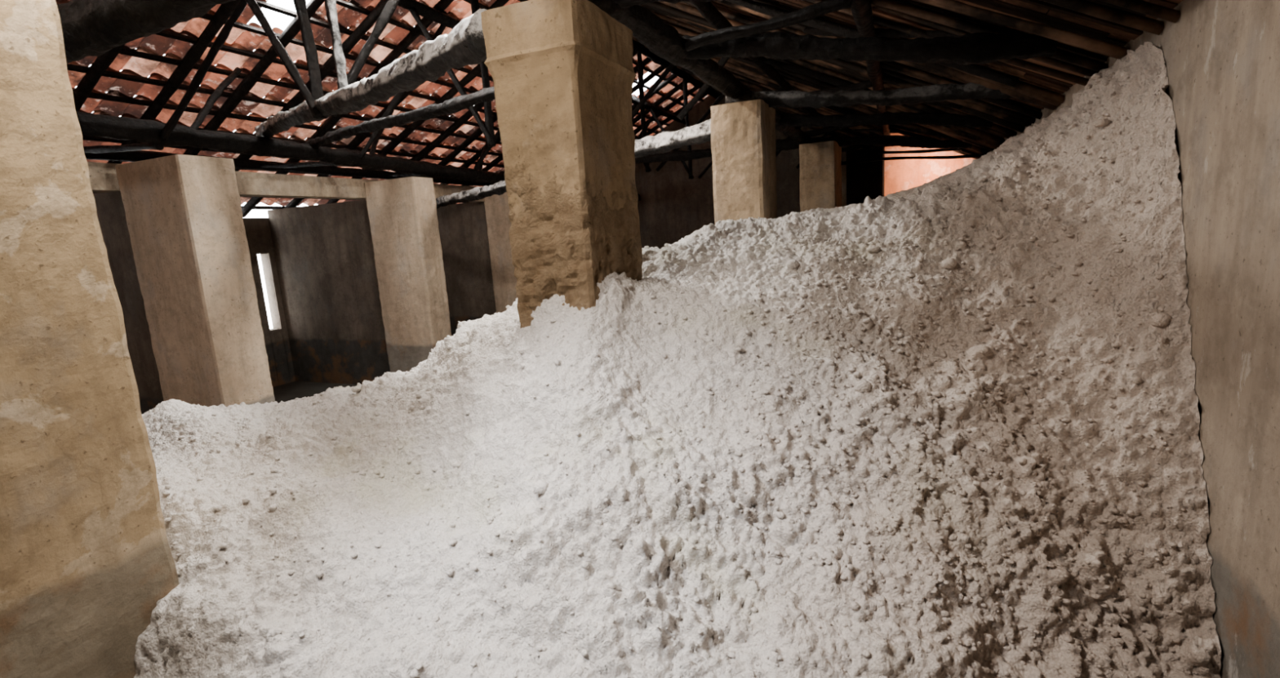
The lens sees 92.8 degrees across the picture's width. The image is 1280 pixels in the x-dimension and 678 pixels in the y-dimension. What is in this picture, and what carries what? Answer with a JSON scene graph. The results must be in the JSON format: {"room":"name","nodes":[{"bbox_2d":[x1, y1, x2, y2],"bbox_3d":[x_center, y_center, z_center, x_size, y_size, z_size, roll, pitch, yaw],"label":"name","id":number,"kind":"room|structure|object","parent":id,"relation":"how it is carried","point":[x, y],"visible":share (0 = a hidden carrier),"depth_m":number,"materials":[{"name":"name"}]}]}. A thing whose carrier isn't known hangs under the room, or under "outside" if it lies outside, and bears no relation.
{"room":"salt warehouse","nodes":[
{"label":"salt warehouse","id":0,"kind":"room"},
{"bbox_2d":[93,191,164,413],"bbox_3d":[-8.490,-0.117,9.509,3.650,4.020,0.300,1,11,23],"label":"wall partition","id":1,"kind":"structure","parent":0,"point":[110,210],"depth_m":8.72,"materials":[{"name":"paint"}]},
{"bbox_2d":[243,217,295,386],"bbox_3d":[-8.625,-0.838,14.139,0.300,3.850,25.600,1,11,23],"label":"wall","id":2,"kind":"structure","parent":0,"point":[258,233],"depth_m":14.10,"materials":[{"name":"paint"}]},
{"bbox_2d":[272,381,356,403],"bbox_3d":[-1.619,1.181,11.495,15.300,0.100,25.600,1,11,23],"label":"floor","id":3,"kind":"structure","parent":0,"point":[291,390],"depth_m":13.70,"materials":[{"name":"concrete"}]},
{"bbox_2d":[0,0,178,677],"bbox_3d":[-3.078,0.571,2.719,0.822,4.330,1.192,1,11,23],"label":"pillar","id":4,"kind":"structure","parent":3,"relation":"on","point":[86,560],"depth_m":2.75,"materials":[{"name":"paint"}]},
{"bbox_2d":[115,154,275,406],"bbox_3d":[-6.055,-0.237,8.483,1.392,4.300,0.733,1,11,23],"label":"pillar","id":5,"kind":"structure","parent":3,"relation":"on","point":[184,213],"depth_m":8.06,"materials":[{"name":"paint"}]},
{"bbox_2d":[364,176,451,372],"bbox_3d":[-4.651,-1.031,12.465,1.301,4.300,0.603,1,11,23],"label":"pillar","id":6,"kind":"structure","parent":3,"relation":"on","point":[402,215],"depth_m":12.12,"materials":[{"name":"paint"}]},
{"bbox_2d":[484,191,517,313],"bbox_3d":[-3.252,-1.725,15.886,1.174,4.300,0.519,1,11,23],"label":"pillar","id":7,"kind":"structure","parent":3,"relation":"on","point":[496,206],"depth_m":15.64,"materials":[{"name":"paint"}]},
{"bbox_2d":[75,111,640,201],"bbox_3d":[-3.985,-3.597,13.325,0.394,0.860,19.809,1,11,23],"label":"beam","id":8,"kind":"structure","parent":7,"relation":"on","point":[144,131],"depth_m":9.14,"materials":[{"name":"brown wood"}]},
{"bbox_2d":[57,0,235,63],"bbox_3d":[-3.933,-1.618,3.580,8.305,0.426,0.340,1,11,23],"label":"tie beam","id":9,"kind":"structure","parent":8,"relation":"on","point":[90,28],"depth_m":2.89,"materials":[{"name":"brown wood"}]},
{"bbox_2d":[254,8,486,137],"bbox_3d":[-3.437,-2.587,6.753,0.339,0.851,7.667,-12,13,-39],"label":"tie beam","id":10,"kind":"structure","parent":8,"relation":"on","point":[464,45],"depth_m":4.85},
{"bbox_2d":[324,0,347,89],"bbox_3d":[-3.058,-3.057,6.117,0.117,1.127,0.168,-11,12,-35],"label":"post","id":11,"kind":"object","parent":10,"relation":"on","point":[330,5],"visible":0.94,"depth_m":6.10,"materials":[{"name":"grey wood"}]},
{"bbox_2d":[303,86,495,147],"bbox_3d":[-2.864,-2.894,7.789,7.276,0.311,0.236,5,13,41],"label":"tie beam","id":12,"kind":"structure","parent":8,"relation":"attached to","point":[453,105],"depth_m":7.80,"materials":[{"name":"wood"}]},
{"bbox_2d":[499,138,799,173],"bbox_3d":[-0.231,-3.815,13.064,7.600,0.404,0.261,3,12,32],"label":"tie beam","id":13,"kind":"structure","parent":8,"relation":"on","point":[785,144],"depth_m":12.23,"materials":[{"name":"brown wood"}]},
{"bbox_2d":[480,0,642,328],"bbox_3d":[-0.356,0.125,4.242,0.667,4.330,0.910,1,11,23],"label":"pillar","id":14,"kind":"structure","parent":3,"relation":"on","point":[563,75],"depth_m":3.68,"materials":[{"name":"paint"}]},
{"bbox_2d":[133,41,1221,677],"bbox_3d":[-3.325,-0.051,7.531,14.692,3.955,16.952,1,11,23],"label":"heap","id":15,"kind":"object","parent":3,"relation":"on","point":[947,425],"visible":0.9,"depth_m":3.23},
{"bbox_2d":[710,98,777,224],"bbox_3d":[1.316,-0.511,7.313,0.608,4.300,0.829,1,11,23],"label":"pillar","id":16,"kind":"structure","parent":3,"relation":"on","point":[743,133],"depth_m":6.70,"materials":[{"name":"paint"}]},
{"bbox_2d":[435,118,711,208],"bbox_3d":[-1.710,-2.642,9.925,0.288,0.497,8.018,-12,13,-41],"label":"tie beam","id":17,"kind":"structure","parent":16,"relation":"attached to","point":[665,141],"depth_m":7.75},
{"bbox_2d":[724,82,1013,108],"bbox_3d":[2.333,-2.581,6.439,2.915,0.465,0.228,1,11,25],"label":"tie beam","id":18,"kind":"structure","parent":16,"relation":"on","point":[793,99],"depth_m":6.33,"materials":[{"name":"brown wood"}]},
{"bbox_2d":[799,140,841,212],"bbox_3d":[3.389,-1.356,11.339,0.632,4.300,1.236,1,11,23],"label":"pillar","id":19,"kind":"structure","parent":3,"relation":"on","point":[820,162],"depth_m":10.53,"materials":[{"name":"paint"}]},
{"bbox_2d":[810,135,972,148],"bbox_3d":[4.309,-3.447,10.717,2.719,0.493,0.207,1,11,23],"label":"tie beam","id":20,"kind":"structure","parent":19,"relation":"on","point":[910,141],"depth_m":10.59,"materials":[{"name":"brown wood"}]},
{"bbox_2d":[841,164,846,206],"bbox_3d":[5.230,-2.299,16.007,0.612,4.300,0.816,1,11,23],"label":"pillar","id":21,"kind":"structure","parent":3,"relation":"on","point":[843,166],"depth_m":15.29,"materials":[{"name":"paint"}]},
{"bbox_2d":[845,146,884,205],"bbox_3d":[4.664,-1.663,12.610,0.695,4.300,0.816,1,11,23],"label":"pillar","id":22,"kind":"structure","parent":3,"relation":"on","point":[864,180],"depth_m":11.98,"materials":[{"name":"paint"}]},
{"bbox_2d":[266,199,390,384],"bbox_3d":[-6.695,-0.970,13.685,3.600,4.020,0.250,1,11,23],"label":"wall partition","id":23,"kind":"structure","parent":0,"point":[324,253],"depth_m":13.64,"materials":[{"name":"paint"}]},
{"bbox_2d":[72,0,707,217],"bbox_3d":[-5.574,-4.519,11.725,7.428,3.813,24.253,1,11,23],"label":"rafters","id":24,"kind":"object","parent":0,"point":[86,86],"depth_m":10.41,"materials":[{"name":"brown wood"}]},
{"bbox_2d":[56,0,703,209],"bbox_3d":[-5.446,-4.668,11.967,7.236,3.653,25.000,1,11,23],"label":"batten","id":25,"kind":"object","parent":24,"relation":"on","point":[263,4],"depth_m":10.23,"materials":[{"name":"brown wood"}]},
{"bbox_2d":[55,0,709,206],"bbox_3d":[-5.246,-4.885,11.964,7.793,3.914,25.232,1,11,23],"label":"roof tiles","id":26,"kind":"structure","parent":25,"relation":"on","point":[154,44],"depth_m":10.48,"materials":[{"name":"red tile"}]},
{"bbox_2d":[436,201,496,335],"bbox_3d":[-5.329,-1.611,16.816,3.600,4.020,0.300,1,11,23],"label":"wall partition","id":27,"kind":"structure","parent":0,"point":[463,228],"depth_m":16.25,"materials":[{"name":"paint"}]},
{"bbox_2d":[87,161,484,202],"bbox_3d":[-5.537,-3.017,12.345,0.350,0.360,25.000,1,11,23],"label":"lintel beam","id":28,"kind":"structure","parent":27,"relation":"on","point":[103,176],"depth_m":10.60,"materials":[{"name":"paint"}]},
{"bbox_2d":[84,0,889,186],"bbox_3d":[-1.956,-4.867,10.403,11.451,3.166,25.000,1,11,23],"label":"roof","id":29,"kind":"structure","parent":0,"point":[861,10],"depth_m":10.25,"materials":[{"name":"brown wood"}]},
{"bbox_2d":[613,0,715,8],"bbox_3d":[1.039,-1.938,3.224,2.523,0.534,0.242,1,11,23],"label":"tie beam","id":30,"kind":"structure","parent":29,"relation":"attached to","point":[622,3],"depth_m":3.62,"materials":[{"name":"brown wood"}]},
{"bbox_2d":[587,0,845,164],"bbox_3d":[2.835,-3.553,10.746,0.310,0.368,17.104,1,11,24],"label":"beam","id":31,"kind":"structure","parent":29,"relation":"attached to","point":[661,38],"depth_m":4.99,"materials":[{"name":"brown wood"}]},
{"bbox_2d":[681,31,1057,65],"bbox_3d":[1.608,-2.314,4.836,2.876,0.608,0.288,1,11,23],"label":"tie beam","id":32,"kind":"structure","parent":31,"relation":"attached to","point":[978,48],"depth_m":4.67,"materials":[{"name":"brown wood"}]},
{"bbox_2d":[779,111,992,127],"bbox_3d":[3.153,-2.987,8.320,2.921,0.552,0.235,1,11,23],"label":"tie beam","id":33,"kind":"structure","parent":31,"relation":"attached to","point":[936,118],"depth_m":8.19,"materials":[{"name":"brown wood"}]},
{"bbox_2d":[83,0,1019,182],"bbox_3d":[-0.667,-4.871,11.755,12.523,3.470,18.600,1,11,23],"label":"struts","id":34,"kind":"object","parent":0,"point":[807,16],"depth_m":7.82,"materials":[{"name":"brown wood"}]},
{"bbox_2d":[635,95,884,248],"bbox_3d":[3.093,-4.993,22.189,14.700,7.725,0.250,1,11,23],"label":"wall","id":35,"kind":"structure","parent":0,"point":[673,206],"depth_m":22.56,"materials":[{"name":"paint"}]},
{"bbox_2d":[632,0,1180,159],"bbox_3d":[1.325,-4.504,9.030,7.497,3.803,24.641,1,11,23],"label":"rafters","id":36,"kind":"object","parent":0,"point":[896,74],"depth_m":6.55,"materials":[{"name":"brown wood"}]},
{"bbox_2d":[661,0,1182,138],"bbox_3d":[1.492,-4.526,9.025,7.767,3.909,25.118,1,11,23],"label":"roof tiles","id":37,"kind":"object","parent":36,"relation":"on","point":[1033,11],"depth_m":4.40,"materials":[{"name":"brown tile"}]},
{"bbox_2d":[850,128,982,163],"bbox_3d":[5.213,-3.741,11.613,2.245,0.814,0.704,1,11,23],"label":"bars","id":38,"kind":"object","parent":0,"point":[854,130],"depth_m":11.54,"materials":[{"name":"brown wood"}]},
{"bbox_2d":[884,133,974,195],"bbox_3d":[5.990,-2.017,12.654,1.710,4.810,0.250,1,11,23],"label":"wall","id":39,"kind":"structure","parent":0,"point":[900,175],"depth_m":12.40,"materials":[{"name":"red paint"}]},
{"bbox_2d":[777,0,1104,80],"bbox_3d":[1.490,-4.569,8.960,7.768,3.911,25.400,1,11,23],"label":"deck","id":40,"kind":"object","parent":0,"point":[802,0],"depth_m":4.61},
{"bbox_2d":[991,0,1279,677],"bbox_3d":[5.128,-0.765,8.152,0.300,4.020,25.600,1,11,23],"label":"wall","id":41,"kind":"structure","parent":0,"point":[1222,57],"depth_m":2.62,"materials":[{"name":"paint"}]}
]}

